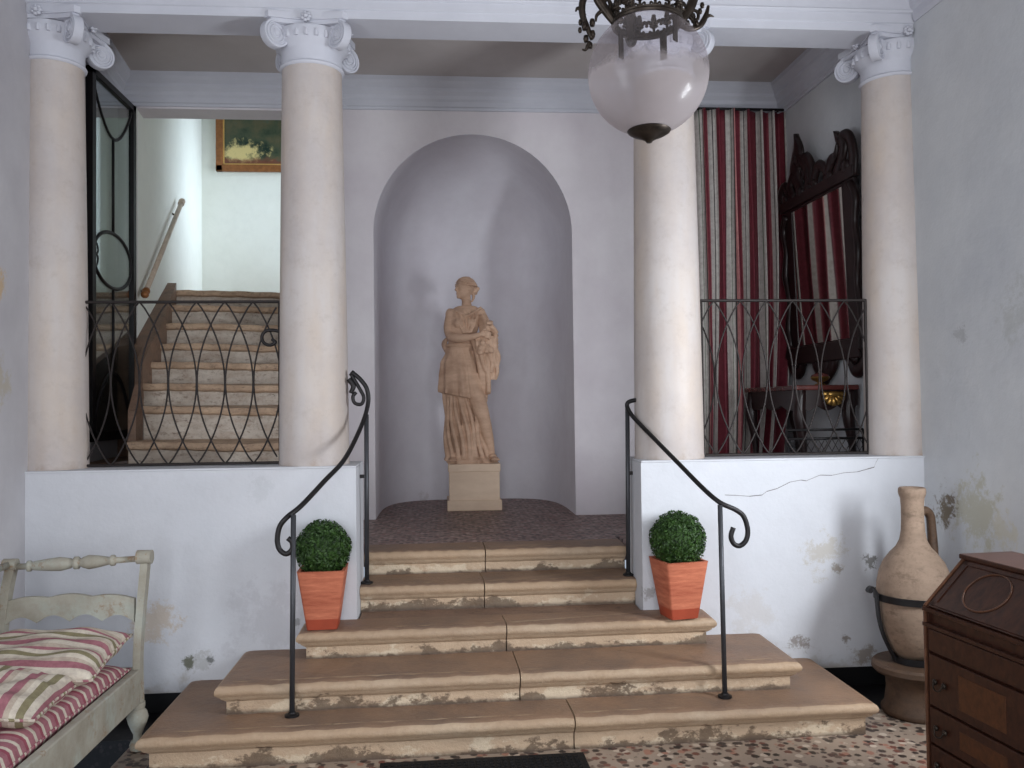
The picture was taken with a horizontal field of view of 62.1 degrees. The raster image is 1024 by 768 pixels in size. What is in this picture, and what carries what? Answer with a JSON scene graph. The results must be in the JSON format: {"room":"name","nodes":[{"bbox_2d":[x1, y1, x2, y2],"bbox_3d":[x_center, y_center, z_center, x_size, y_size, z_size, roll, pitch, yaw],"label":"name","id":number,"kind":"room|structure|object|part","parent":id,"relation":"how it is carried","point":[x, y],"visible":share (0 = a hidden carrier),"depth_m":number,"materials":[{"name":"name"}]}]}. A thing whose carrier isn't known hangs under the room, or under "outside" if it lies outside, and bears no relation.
{"room":"historic interior","nodes":[
{"label":"historic interior","id":0,"kind":"room"},
{"bbox_2d":[0,0,116,630],"bbox_3d":[-2.098,-0.610,1.555,0.199,4.550,9.885,0,-1,-11],"label":"wall","id":1,"kind":"structure","parent":0,"point":[14,37],"depth_m":4.33,"materials":[{"name":"paint"}]},
{"bbox_2d":[85,32,130,93],"bbox_3d":[-2.738,-2.211,5.563,0.139,0.230,1.621,0,-1,-11],"label":"crown molding","id":2,"kind":"structure","parent":1,"relation":"attached to","point":[119,73],"depth_m":6.03,"materials":[{"name":"white paint"}]},
{"bbox_2d":[86,65,135,441],"bbox_3d":[-2.757,-0.838,5.875,0.044,2.440,0.793,-1,-1,-5],"label":"door","id":3,"kind":"structure","parent":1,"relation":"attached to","point":[110,116],"depth_m":5.81,"materials":[{"name":"black metal"}]},
{"bbox_3d":[-2.757,-0.848,5.871,0.008,2.380,0.705,-1,-1,-5],"label":"glass pane","id":4,"kind":"part","parent":3,"relation":"part of","materials":[{"name":"white"}]},
{"bbox_2d":[90,456,127,463],"bbox_3d":[-2.122,0.838,5.619,1.452,0.662,1.460,-1,-1,-5],"label":"floor","id":5,"kind":"structure","parent":0,"point":[121,459],"depth_m":5.69,"materials":[{"name":"stone"}]},
{"bbox_2d":[117,283,279,463],"bbox_3d":[-2.342,-0.160,7.291,1.593,1.463,3.906,-1,-1,-5],"label":"staircase","id":6,"kind":"structure","parent":5,"relation":"on","point":[182,382],"depth_m":6.19,"materials":[{"name":"stone"}]},
{"bbox_2d":[135,106,201,337],"bbox_3d":[-3.181,-1.364,7.785,0.199,4.400,2.991,0,-1,-11],"label":"wall","id":7,"kind":"structure","parent":0,"point":[169,150],"depth_m":7.52,"materials":[{"name":"paint"}]},
{"bbox_2d":[141,198,184,297],"bbox_3d":[-2.895,-1.169,7.054,0.094,1.098,1.508,0,-1,-11],"label":"wall handrail","id":8,"kind":"object","parent":7,"relation":"attached to","point":[145,291],"visible":1,"depth_m":6.90,"materials":[{"name":"brown wood"}]},
{"bbox_3d":[-2.740,-0.684,6.354,0.064,0.089,0.100,-1,-1,-5],"label":"knob","id":9,"kind":"part","parent":8,"relation":"part of","materials":[{"name":"brown wood"}]},
{"bbox_3d":[-3.017,-1.654,7.760,0.064,0.089,0.100,-1,-1,-5],"label":"knob","id":10,"kind":"part","parent":8,"relation":"part of","materials":[{"name":"brown wood"}]},
{"bbox_2d":[123,70,778,112],"bbox_3d":[-0.402,-2.216,6.499,5.127,0.230,0.140,-1,-1,-5],"label":"crown molding","id":11,"kind":"structure","parent":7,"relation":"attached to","point":[143,87],"depth_m":6.46,"materials":[{"name":"white paint"}]},
{"bbox_2d":[25,461,363,693],"bbox_3d":[-1.718,1.046,4.710,1.736,1.180,0.406,-1,-1,-5],"label":"wall","id":12,"kind":"structure","parent":0,"point":[219,590],"depth_m":4.51,"materials":[{"name":"paint"}]},
{"bbox_2d":[26,4,114,470],"bbox_3d":[-2.530,-0.773,4.696,0.492,2.476,0.492,-1,-1,-5],"label":"stone column","id":13,"kind":"structure","parent":12,"relation":"on","point":[61,41],"depth_m":4.56,"materials":[{"name":"stone"}]},
{"bbox_2d":[26,0,913,48],"bbox_3d":[-0.139,-2.424,4.752,5.122,0.830,0.445,-1,-1,-5],"label":"entablature","id":14,"kind":"object","parent":13,"relation":"on","point":[836,24],"visible":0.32,"depth_m":4.77,"materials":[{"name":"white paint"}]},
{"bbox_2d":[144,692,180,712],"bbox_3d":[-1.720,1.688,4.692,1.716,0.106,0.368,-1,-1,-5],"label":"baseboard","id":15,"kind":"structure","parent":12,"relation":"attached to","point":[156,702],"depth_m":4.50,"materials":[{"name":"black stone"}]},
{"bbox_2d":[85,300,279,466],"bbox_3d":[-1.835,-0.002,4.731,1.088,0.930,0.020,-1,-1,-5],"label":"railing","id":16,"kind":"object","parent":12,"relation":"in","point":[254,302],"visible":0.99,"depth_m":4.73,"materials":[{"name":"black metal"}]},
{"bbox_3d":[-2.295,-0.002,4.690,0.160,0.909,0.008,-1,-1,-5],"label":"curved rod","id":17,"kind":"part","parent":16,"relation":"part of","materials":[{"name":"metal"}]},
{"bbox_3d":[-2.297,-0.001,4.699,0.160,0.909,0.008,-1,-1,-5],"label":"curved rod","id":18,"kind":"part","parent":16,"relation":"part of","materials":[{"name":"metal"}]},
{"bbox_3d":[-2.141,-0.003,4.702,0.160,0.909,0.008,-1,-1,-5],"label":"curved rod","id":19,"kind":"part","parent":16,"relation":"part of","materials":[{"name":"metal"}]},
{"bbox_3d":[-2.143,-0.003,4.711,0.160,0.909,0.008,-1,-1,-5],"label":"curved rod","id":20,"kind":"part","parent":16,"relation":"part of","materials":[{"name":"metal"}]},
{"bbox_3d":[-1.987,-0.005,4.715,0.160,0.909,0.008,-1,-1,-5],"label":"curved rod","id":21,"kind":"part","parent":16,"relation":"part of","materials":[{"name":"metal"}]},
{"bbox_3d":[-1.989,-0.004,4.723,0.160,0.909,0.008,-1,-1,-5],"label":"curved rod","id":22,"kind":"part","parent":16,"relation":"part of","materials":[{"name":"metal"}]},
{"bbox_3d":[-1.833,-0.006,4.727,0.160,0.909,0.008,-1,-1,-5],"label":"curved rod","id":23,"kind":"part","parent":16,"relation":"part of","materials":[{"name":"metal"}]},
{"bbox_3d":[-1.835,-0.006,4.736,0.160,0.909,0.008,-1,-1,-5],"label":"curved rod","id":24,"kind":"part","parent":16,"relation":"part of","materials":[{"name":"metal"}]},
{"bbox_3d":[-1.679,-0.008,4.739,0.160,0.909,0.008,-1,-1,-5],"label":"curved rod","id":25,"kind":"part","parent":16,"relation":"part of","materials":[{"name":"metal"}]},
{"bbox_3d":[-1.681,-0.008,4.748,0.160,0.909,0.008,-1,-1,-5],"label":"curved rod","id":26,"kind":"part","parent":16,"relation":"part of","materials":[{"name":"metal"}]},
{"bbox_3d":[-1.527,-0.009,4.760,0.160,0.909,0.008,-1,-1,-5],"label":"curved rod","id":27,"kind":"part","parent":16,"relation":"part of","materials":[{"name":"metal"}]},
{"bbox_3d":[-1.525,-0.009,4.751,0.160,0.909,0.008,-1,-1,-5],"label":"curved rod","id":28,"kind":"part","parent":16,"relation":"part of","materials":[{"name":"metal"}]},
{"bbox_3d":[-1.383,-0.011,4.763,0.135,0.843,0.008,-1,-1,-5],"label":"curved rod","id":29,"kind":"part","parent":16,"relation":"part of","materials":[{"name":"metal"}]},
{"bbox_3d":[-1.373,-0.011,4.772,0.160,0.909,0.008,-1,-1,-5],"label":"curved rod","id":30,"kind":"part","parent":16,"relation":"part of","materials":[{"name":"metal"}]},
{"bbox_2d":[260,9,358,466],"bbox_3d":[-1.125,-0.788,4.808,0.492,2.476,0.492,-1,-1,-5],"label":"stone column","id":31,"kind":"structure","parent":12,"relation":"on","point":[314,55],"depth_m":4.66,"materials":[{"name":"stone"}]},
{"bbox_2d":[202,119,378,292],"bbox_3d":[-2.518,-1.333,9.368,2.100,4.400,0.200,-1,-1,-5],"label":"wall","id":32,"kind":"structure","parent":0,"point":[241,210],"depth_m":9.24,"materials":[{"name":"paint"}]},
{"bbox_2d":[216,119,280,171],"bbox_3d":[-2.640,-2.719,9.271,1.150,0.820,0.043,-1,-1,-5],"label":"framed painting","id":33,"kind":"object","parent":32,"relation":"attached to","point":[241,145],"visible":0.3,"depth_m":9.25,"materials":[{"name":"brown wood"}]},
{"bbox_2d":[297,563,347,629],"bbox_3d":[-0.986,1.113,4.446,0.242,0.305,0.242,-1,-1,-6],"label":"square pot","id":34,"kind":"object","parent":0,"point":[322,589],"depth_m":4.35,"materials":[{"name":"ceramic"}]},
{"bbox_2d":[136,106,634,519],"bbox_3d":[-0.435,-0.575,6.614,5.207,3.495,0.220,-1,-1,-5],"label":"wall","id":35,"kind":"structure","parent":0,"point":[591,160],"depth_m":6.57,"materials":[{"name":"paint"}]},
{"bbox_2d":[697,107,783,112],"bbox_3d":[1.728,-2.139,6.661,0.800,0.022,0.110,-1,-1,-5],"label":"curtain rod","id":36,"kind":"object","parent":35,"relation":"attached to","point":[777,110],"visible":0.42,"depth_m":6.62,"materials":[{"name":"metal"}]},
{"bbox_2d":[694,107,788,453],"bbox_3d":[1.772,-0.575,6.589,0.776,3.111,0.137,0,-1,-8],"label":"striped curtain","id":37,"kind":"object","parent":36,"relation":"hanging from","point":[741,156],"visible":0.67,"depth_m":6.59,"materials":[{"name":"fabric"}]},
{"bbox_2d":[107,33,806,81],"bbox_3d":[-0.337,-2.445,5.809,5.333,0.200,1.697,-1,-1,-5],"label":"ceiling","id":38,"kind":"structure","parent":0,"point":[140,51],"depth_m":6.08,"materials":[{"name":"paint"}]},
{"bbox_2d":[373,134,575,517],"bbox_3d":[-0.336,-0.361,7.148,1.525,3.092,1.280,-1,-1,-5],"label":"niche","id":39,"kind":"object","parent":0,"point":[484,209],"depth_m":7.61,"materials":[{"name":"paint"}]},
{"bbox_2d":[363,498,625,566],"bbox_3d":[0.397,1.085,6.586,3.718,0.150,2.480,-1,-1,-5],"label":"floor","id":40,"kind":"structure","parent":0,"point":[519,519],"depth_m":6.08,"materials":[{"name":"stone"}]},
{"bbox_2d":[447,462,501,510],"bbox_3d":[-0.318,0.842,7.077,0.444,0.378,0.400,-1,-1,-5],"label":"pedestal","id":41,"kind":"object","parent":40,"relation":"on","point":[472,487],"visible":0.93,"depth_m":6.89,"materials":[{"name":"stone"}]},
{"bbox_2d":[438,276,500,463],"bbox_3d":[-0.358,-0.124,7.090,0.532,1.556,0.386,-1,-1,-5],"label":"stone statue","id":42,"kind":"object","parent":41,"relation":"on","point":[471,359],"visible":1,"depth_m":6.99,"materials":[{"name":"beige stone"}]},
{"bbox_2d":[744,385,858,452],"bbox_3d":[2.006,0.497,5.945,0.424,0.958,0.975,-1,-1,-5],"label":"console table","id":43,"kind":"object","parent":40,"relation":"on","point":[807,394],"visible":0.48,"depth_m":5.51,"materials":[{"name":"brown wood"}]},
{"bbox_3d":[1.805,0.523,6.367,0.090,0.931,0.084,-1,-1,-5],"label":"leg","id":44,"kind":"part","parent":43,"relation":"part of","materials":[{"name":"brown wood"}]},
{"bbox_3d":[2.134,0.520,6.393,0.090,0.931,0.084,-1,-1,-5],"label":"leg","id":45,"kind":"part","parent":43,"relation":"part of","materials":[{"name":"brown wood"}]},
{"bbox_3d":[1.873,0.501,5.510,0.090,0.931,0.084,-1,-1,-5],"label":"leg","id":46,"kind":"part","parent":43,"relation":"part of","materials":[{"name":"brown wood"}]},
{"bbox_2d":[810,372,829,384],"bbox_3d":[2.034,-0.044,5.612,0.124,0.106,0.124,-1,-1,-5],"label":"brass bowl","id":47,"kind":"object","parent":43,"relation":"on","point":[814,377],"visible":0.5,"depth_m":5.58,"materials":[{"name":"brown metal"}]},
{"bbox_3d":[2.034,-0.073,5.613,0.120,0.048,0.120,-1,-1,-5],"label":"lid","id":48,"kind":"part","parent":47,"relation":"part of","materials":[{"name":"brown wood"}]},
{"bbox_3d":[2.202,0.497,5.536,0.090,0.931,0.084,-1,-1,-5],"label":"leg","id":49,"kind":"part","parent":43,"relation":"part of","materials":[{"name":"brown wood"}]},
{"bbox_2d":[74,684,926,767],"bbox_3d":[0.365,1.718,0.842,5.395,0.200,8.110,-1,-1,-5],"label":"floor","id":50,"kind":"structure","parent":0,"point":[888,742],"depth_m":3.90,"materials":[{"name":"stone"}]},
{"bbox_2d":[0,550,153,767],"bbox_3d":[-1.994,1.237,3.200,0.715,0.938,1.676,-1,-1,-5],"label":"bench","id":51,"kind":"object","parent":50,"relation":"on","point":[74,741],"visible":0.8,"depth_m":3.96,"materials":[{"name":"beige paint"}]},
{"bbox_3d":[-2.288,0.824,3.188,0.062,0.064,1.580,-1,-1,-5],"label":"rail","id":52,"kind":"part","parent":51,"relation":"part of","materials":[{"name":"beige paint"}]},
{"bbox_3d":[-2.359,1.173,3.969,0.095,0.713,0.062,-1,-1,-5],"label":"post","id":53,"kind":"part","parent":51,"relation":"part of","materials":[{"name":"beige paint"}]},
{"bbox_2d":[0,665,130,767],"bbox_3d":[-2.022,1.314,3.185,0.610,0.135,1.528,-1,-1,-5],"label":"seat cushion","id":54,"kind":"object","parent":51,"relation":"on","point":[16,745],"visible":0.4,"depth_m":3.25,"materials":[{"name":"fabric"}]},
{"bbox_2d":[0,665,76,728],"bbox_3d":[-2.054,1.204,3.257,0.609,0.209,0.569,0,-1,-10],"label":"striped pillow","id":55,"kind":"object","parent":54,"relation":"on","point":[26,695],"visible":0.94,"depth_m":3.20,"materials":[{"name":"fabric"}]},
{"bbox_2d":[0,627,132,686],"bbox_3d":[-2.081,1.207,3.716,0.650,0.207,0.528,-1,-1,-7],"label":"striped pillow","id":56,"kind":"object","parent":54,"relation":"on","point":[79,654],"visible":0.8,"depth_m":3.65,"materials":[{"name":"fabric"}]},
{"bbox_3d":[-2.039,0.841,4.000,0.586,0.072,0.066,-1,-1,-5],"label":"rail","id":57,"kind":"part","parent":51,"relation":"part of","materials":[{"name":"beige paint"}]},
{"bbox_3d":[-1.702,1.398,3.215,0.040,0.160,1.550,-1,-1,-5],"label":"seat rail","id":58,"kind":"part","parent":51,"relation":"part of","materials":[{"name":"beige paint"}]},
{"bbox_3d":[-1.763,1.611,4.002,0.096,0.225,0.096,-1,-1,-5],"label":"leg","id":59,"kind":"part","parent":51,"relation":"part of","materials":[{"name":"beige paint"}]},
{"bbox_3d":[-1.742,1.155,4.016,0.081,0.738,0.067,-1,-1,-5],"label":"post","id":60,"kind":"part","parent":51,"relation":"part of","materials":[{"name":"beige paint"}]},
{"bbox_2d":[380,752,589,767],"bbox_3d":[-0.096,1.681,3.490,0.920,0.018,0.700,-1,-1,-6],"label":"doormat","id":61,"kind":"object","parent":50,"relation":"on","point":[577,759],"visible":1,"depth_m":3.77,"materials":[{"name":"black rubber"}]},
{"bbox_2d":[135,539,878,767],"bbox_3d":[-0.012,1.342,4.627,3.415,0.752,1.545,-1,-1,-5],"label":"stone staircase","id":62,"kind":"structure","parent":50,"relation":"on","point":[464,648],"depth_m":4.17,"materials":[{"name":"stone"}]},
{"bbox_2d":[296,519,351,629],"bbox_3d":[-0.986,0.985,4.449,0.304,0.559,0.306,-1,-1,-6],"label":"box ball","id":63,"kind":"object","parent":62,"relation":"on","point":[323,551],"visible":1,"depth_m":4.35,"materials":[{"name":"ceramic"}]},
{"bbox_2d":[275,370,372,718],"bbox_3d":[-0.931,0.736,4.399,0.135,1.644,0.921,-1,-1,15],"label":"stair handrail","id":64,"kind":"object","parent":62,"relation":"on","point":[352,381],"visible":1,"depth_m":4.23,"materials":[{"name":"metal"}]},
{"bbox_3d":[-1.026,1.539,3.965,0.068,0.020,0.068,-1,-1,-5],"label":"foot plate","id":65,"kind":"part","parent":64,"relation":"part of","materials":[{"name":"metal"}]},
{"bbox_3d":[-1.026,1.075,3.977,0.037,0.923,0.025,-1,-1,-5],"label":"post","id":66,"kind":"part","parent":64,"relation":"part of","materials":[{"name":"grey metal"}]},
{"bbox_3d":[-0.943,0.365,4.367,0.123,0.904,0.839,-1,-2,16],"label":"rail","id":67,"kind":"part","parent":64,"relation":"part of","materials":[{"name":"metal"}]},
{"bbox_3d":[-0.818,0.644,4.785,0.026,0.947,0.086,0,-1,-14],"label":"post","id":68,"kind":"part","parent":64,"relation":"part of","materials":[{"name":"grey metal"}]},
{"bbox_3d":[-0.820,1.115,4.803,0.068,0.020,0.068,-1,-1,-5],"label":"foot plate","id":69,"kind":"part","parent":64,"relation":"part of","materials":[{"name":"metal"}]},
{"bbox_2d":[649,510,707,619],"bbox_3d":[0.896,0.960,4.572,0.313,0.570,0.320,0,-2,-15],"label":"box ball","id":70,"kind":"object","parent":62,"relation":"on","point":[678,573],"visible":1,"depth_m":4.48,"materials":[{"name":"ceramic"}]},
{"bbox_2d":[649,556,707,619],"bbox_3d":[0.895,1.093,4.570,0.242,0.305,0.242,0,-2,-15],"label":"square pot","id":71,"kind":"object","parent":62,"relation":"on","point":[679,583],"depth_m":4.48,"materials":[{"name":"ceramic"}]},
{"bbox_2d":[623,398,749,698],"bbox_3d":[0.877,0.804,4.547,0.165,1.471,0.945,0,-2,-29],"label":"stair handrail","id":72,"kind":"object","parent":62,"relation":"on","point":[628,413],"visible":0.98,"depth_m":4.17,"materials":[{"name":"metal"}]},
{"bbox_3d":[0.672,0.617,4.934,0.025,0.971,0.046,0,-2,-21],"label":"post","id":73,"kind":"part","parent":72,"relation":"part of","materials":[{"name":"grey metal"}]},
{"bbox_3d":[0.674,1.100,4.932,0.060,0.020,0.060,-1,-1,-5],"label":"foot plate","id":74,"kind":"part","parent":72,"relation":"part of","materials":[{"name":"metal"}]},
{"bbox_3d":[0.885,0.444,4.542,0.157,0.750,0.908,0,-2,-29],"label":"rail","id":75,"kind":"part","parent":72,"relation":"part of","materials":[{"name":"metal"}]},
{"bbox_3d":[1.030,1.054,4.161,0.032,0.923,0.025,-1,-1,-5],"label":"post","id":76,"kind":"part","parent":72,"relation":"part of","materials":[{"name":"grey metal"}]},
{"bbox_3d":[1.039,1.518,4.149,0.068,0.020,0.068,-1,-1,-5],"label":"foot plate","id":77,"kind":"part","parent":72,"relation":"part of","materials":[{"name":"metal"}]},
{"bbox_2d":[871,651,925,724],"bbox_3d":[2.075,1.554,4.359,0.428,0.262,0.428,-1,-1,-5],"label":"plinth","id":78,"kind":"object","parent":50,"relation":"on","point":[904,697],"visible":0.53,"depth_m":4.25,"materials":[{"name":"brown stone"}]},
{"bbox_2d":[865,585,925,667],"bbox_3d":[2.039,1.226,4.371,0.457,0.392,0.465,-1,-1,-5],"label":"stand","id":79,"kind":"object","parent":78,"relation":"on","point":[878,597],"visible":0.36,"depth_m":4.31,"materials":[{"name":"metal"}]},
{"bbox_3d":[1.889,1.223,4.343,0.152,0.385,0.032,-1,-1,-8],"label":"arm","id":80,"kind":"part","parent":79,"relation":"part of","materials":[{"name":"metal"}]},
{"bbox_2d":[876,486,949,660],"bbox_3d":[2.068,0.975,4.374,0.368,0.885,0.368,-1,-1,-5],"label":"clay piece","id":81,"kind":"object","parent":79,"relation":"in","point":[913,569],"visible":0.83,"depth_m":4.29,"materials":[{"name":"beige ceramic"}]},
{"bbox_3d":[2.154,0.763,4.414,0.111,0.256,0.060,-1,-1,-5],"label":"handle","id":82,"kind":"part","parent":81,"relation":"part of","materials":[{"name":"ceramic"}]},
{"bbox_2d":[922,551,1023,767],"bbox_3d":[1.917,1.159,2.887,0.443,0.982,1.074,0,-1,-10],"label":"writing desk","id":83,"kind":"object","parent":50,"relation":"on","point":[973,621],"visible":1,"depth_m":3.14,"materials":[{"name":"brown wood"}]},
{"bbox_3d":[1.641,1.165,3.272,0.027,0.040,0.074,0,-1,-10],"label":"drawer pull","id":84,"kind":"part","parent":83,"relation":"part of","materials":[{"name":"brown metal"}]},
{"bbox_3d":[1.643,1.342,3.267,0.027,0.040,0.074,0,-1,-10],"label":"drawer pull","id":85,"kind":"part","parent":83,"relation":"part of","materials":[{"name":"brown metal"}]},
{"bbox_3d":[1.736,1.463,2.849,0.020,0.127,0.990,0,-1,-10],"label":"drawer","id":86,"kind":"part","parent":83,"relation":"part of","materials":[{"name":"brown wood"}]},
{"bbox_3d":[1.733,0.936,2.862,0.030,0.016,1.058,0,-1,-10],"label":"moulding","id":87,"kind":"part","parent":83,"relation":"part of","materials":[{"name":"brown wood"}]},
{"bbox_3d":[1.732,0.876,2.864,0.030,0.016,1.058,0,-1,-10],"label":"moulding","id":88,"kind":"part","parent":83,"relation":"part of","materials":[{"name":"brown wood"}]},
{"bbox_3d":[1.731,0.991,2.861,0.020,0.086,0.990,0,-1,-10],"label":"drawer","id":89,"kind":"part","parent":83,"relation":"part of","materials":[{"name":"brown wood"}]},
{"bbox_3d":[1.732,1.144,2.857,0.020,0.198,0.990,0,-1,-10],"label":"drawer","id":90,"kind":"part","parent":83,"relation":"part of","materials":[{"name":"brown wood"}]},
{"bbox_3d":[1.735,1.321,2.852,0.020,0.136,0.990,0,-1,-10],"label":"drawer","id":91,"kind":"part","parent":83,"relation":"part of","materials":[{"name":"brown wood"}]},
{"bbox_3d":[1.689,1.150,3.057,0.004,0.128,0.240,0,-1,-10],"label":"veneer panel","id":92,"kind":"part","parent":83,"relation":"part of","materials":[{"name":"brown wood"}]},
{"bbox_3d":[1.691,1.327,3.053,0.004,0.066,0.240,0,-1,-10],"label":"veneer panel","id":93,"kind":"part","parent":83,"relation":"part of","materials":[{"name":"brown wood"}]},
{"bbox_2d":[630,454,925,667],"bbox_3d":[1.535,1.012,4.970,1.661,1.180,0.406,-1,-1,-5],"label":"wall","id":94,"kind":"structure","parent":0,"point":[823,527],"depth_m":4.78,"materials":[{"name":"paint"}]},
{"bbox_2d":[616,19,714,459],"bbox_3d":[0.899,-0.809,4.970,0.492,2.476,0.492,-1,-1,-5],"label":"stone column","id":95,"kind":"structure","parent":94,"relation":"on","point":[668,389],"depth_m":4.80,"materials":[{"name":"stone"}]},
{"bbox_2d":[700,299,868,456],"bbox_3d":[1.609,-0.037,5.006,1.019,0.930,0.020,-1,-1,-5],"label":"railing","id":96,"kind":"object","parent":94,"relation":"in","point":[864,301],"visible":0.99,"depth_m":5.00,"materials":[{"name":"black metal"}]},
{"bbox_3d":[1.145,-0.424,4.975,0.086,0.134,0.008,-1,-1,-5],"label":"curved rod","id":97,"kind":"part","parent":96,"relation":"part of","materials":[{"name":"metal"}]},
{"bbox_3d":[1.147,-0.037,4.974,0.085,0.648,0.010,-1,-1,-5],"label":"curved rod","id":98,"kind":"part","parent":96,"relation":"part of","materials":[{"name":"metal"}]},
{"bbox_3d":[1.155,0.350,4.955,0.086,0.134,0.008,-1,-1,-5],"label":"curved rod","id":99,"kind":"part","parent":96,"relation":"part of","materials":[{"name":"metal"}]},
{"bbox_3d":[1.266,-0.038,4.983,0.164,0.909,0.008,-1,-1,-5],"label":"curved rod","id":100,"kind":"part","parent":96,"relation":"part of","materials":[{"name":"metal"}]},
{"bbox_3d":[1.269,-0.038,4.975,0.164,0.909,0.008,-1,-1,-5],"label":"curved rod","id":101,"kind":"part","parent":96,"relation":"part of","materials":[{"name":"metal"}]},
{"bbox_3d":[1.425,-0.040,4.996,0.164,0.909,0.008,-1,-1,-5],"label":"curved rod","id":102,"kind":"part","parent":96,"relation":"part of","materials":[{"name":"metal"}]},
{"bbox_3d":[1.427,-0.040,4.987,0.164,0.909,0.008,-1,-1,-5],"label":"curved rod","id":103,"kind":"part","parent":96,"relation":"part of","materials":[{"name":"metal"}]},
{"bbox_3d":[1.583,-0.041,5.009,0.164,0.909,0.008,-1,-1,-5],"label":"curved rod","id":104,"kind":"part","parent":96,"relation":"part of","materials":[{"name":"metal"}]},
{"bbox_3d":[1.585,-0.042,5.000,0.164,0.909,0.008,-1,-1,-5],"label":"curved rod","id":105,"kind":"part","parent":96,"relation":"part of","materials":[{"name":"metal"}]},
{"bbox_3d":[1.740,-0.043,5.021,0.164,0.909,0.008,-1,-1,-5],"label":"curved rod","id":106,"kind":"part","parent":96,"relation":"part of","materials":[{"name":"metal"}]},
{"bbox_3d":[1.743,-0.043,5.013,0.164,0.909,0.008,-1,-1,-5],"label":"curved rod","id":107,"kind":"part","parent":96,"relation":"part of","materials":[{"name":"metal"}]},
{"bbox_3d":[1.899,-0.044,5.034,0.164,0.909,0.008,-1,-1,-5],"label":"curved rod","id":108,"kind":"part","parent":96,"relation":"part of","materials":[{"name":"metal"}]},
{"bbox_3d":[1.901,-0.045,5.025,0.164,0.909,0.008,-1,-1,-5],"label":"curved rod","id":109,"kind":"part","parent":96,"relation":"part of","materials":[{"name":"metal"}]},
{"bbox_3d":[2.038,-0.369,5.054,0.134,0.262,0.010,-1,-1,-5],"label":"curved rod","id":110,"kind":"part","parent":96,"relation":"part of","materials":[{"name":"metal"}]},
{"bbox_3d":[2.046,0.277,5.037,0.135,0.262,0.008,-1,-1,-5],"label":"curved rod","id":111,"kind":"part","parent":96,"relation":"part of","materials":[{"name":"metal"}]},
{"bbox_3d":[2.046,-0.046,5.037,0.139,0.844,0.008,-1,-1,-5],"label":"curved rod","id":112,"kind":"part","parent":96,"relation":"part of","materials":[{"name":"metal"}]},
{"bbox_2d":[785,428,863,451],"bbox_3d":[1.968,0.619,5.329,0.518,0.680,0.244,-1,-1,-5],"label":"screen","id":113,"kind":"object","parent":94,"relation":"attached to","point":[821,429],"visible":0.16,"depth_m":5.33,"materials":[{"name":"metal"}]},
{"bbox_2d":[824,666,885,684],"bbox_3d":[1.553,1.654,4.953,1.641,0.106,0.368,-1,-1,-5],"label":"baseboard","id":114,"kind":"structure","parent":94,"relation":"attached to","point":[863,675],"depth_m":4.80,"materials":[{"name":"black stone"}]},
{"bbox_2d":[834,24,922,455],"bbox_3d":[2.284,-0.823,5.081,0.492,2.476,0.492,-1,-1,-5],"label":"stone column","id":115,"kind":"structure","parent":94,"relation":"on","point":[881,62],"depth_m":4.93,"materials":[{"name":"stone"}]},
{"bbox_2d":[786,0,1023,571],"bbox_3d":[2.738,-0.658,1.992,0.200,4.550,9.907,-1,-1,-6],"label":"wall","id":116,"kind":"structure","parent":0,"point":[967,59],"depth_m":4.47,"materials":[{"name":"paint"}]},
{"bbox_2d":[771,48,845,112],"bbox_3d":[2.161,-2.262,5.953,0.140,0.230,1.596,-1,-1,-6],"label":"crown molding","id":117,"kind":"structure","parent":116,"relation":"attached to","point":[813,66],"depth_m":6.19,"materials":[{"name":"white paint"}]},
{"bbox_2d":[777,129,862,384],"bbox_3d":[2.163,-0.922,5.987,0.118,1.857,1.243,-1,-1,-6],"label":"mirror","id":118,"kind":"object","parent":116,"relation":"attached to","point":[820,233],"visible":0.84,"depth_m":5.91,"materials":[{"name":"brown wood"}]},
{"bbox_2d":[792,187,849,345],"bbox_3d":[2.179,-0.797,5.994,0.026,1.065,0.840,-2,-1,-6],"label":"mirror glass","id":119,"kind":"object","parent":118,"relation":"attached to","point":[820,235],"depth_m":5.96,"materials":[{"name":"silver mirror"}]},
{"bbox_2d":[909,0,942,21],"bbox_3d":[2.465,-2.333,3.087,0.150,0.400,3.641,-1,-1,-6],"label":"crown molding","id":120,"kind":"structure","parent":116,"relation":"attached to","point":[920,8],"depth_m":4.81,"materials":[{"name":"white paint"}]},
{"bbox_3d":[0.704,-3.013,0.865,4.618,0.150,8.355,-1,-1,-5],"label":"ceiling","id":121,"kind":"structure","parent":0,"visible":0},
{"bbox_2d":[575,0,713,143],"bbox_3d":[0.517,-1.901,3.302,0.462,1.946,0.462,-2,-2,39],"label":"hanging lantern","id":122,"kind":"object","parent":121,"relation":"hanging from","point":[646,96],"visible":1,"depth_m":3.18,"materials":[{"name":"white glass"}]},
{"bbox_3d":[0.378,-1.589,3.291,0.276,0.612,0.048,-1,-1,-5],"label":"scroll arm","id":123,"kind":"part","parent":122,"relation":"part of","materials":[{"name":"brown metal"}]},
{"bbox_3d":[0.496,-1.635,3.439,0.038,0.517,0.281,0,-1,-10],"label":"scroll arm","id":124,"kind":"part","parent":122,"relation":"part of","materials":[{"name":"brown metal"}]},
{"bbox_3d":[0.526,-1.189,3.284,0.462,0.423,0.462,-1,-1,-5],"label":"glass globe","id":125,"kind":"part","parent":122,"relation":"part of","materials":[{"name":"grey"}]},
{"bbox_3d":[0.661,-1.639,3.332,0.281,0.517,0.038,0,-1,-15],"label":"scroll arm","id":126,"kind":"part","parent":122,"relation":"part of","materials":[{"name":"brown metal"}]}
]}

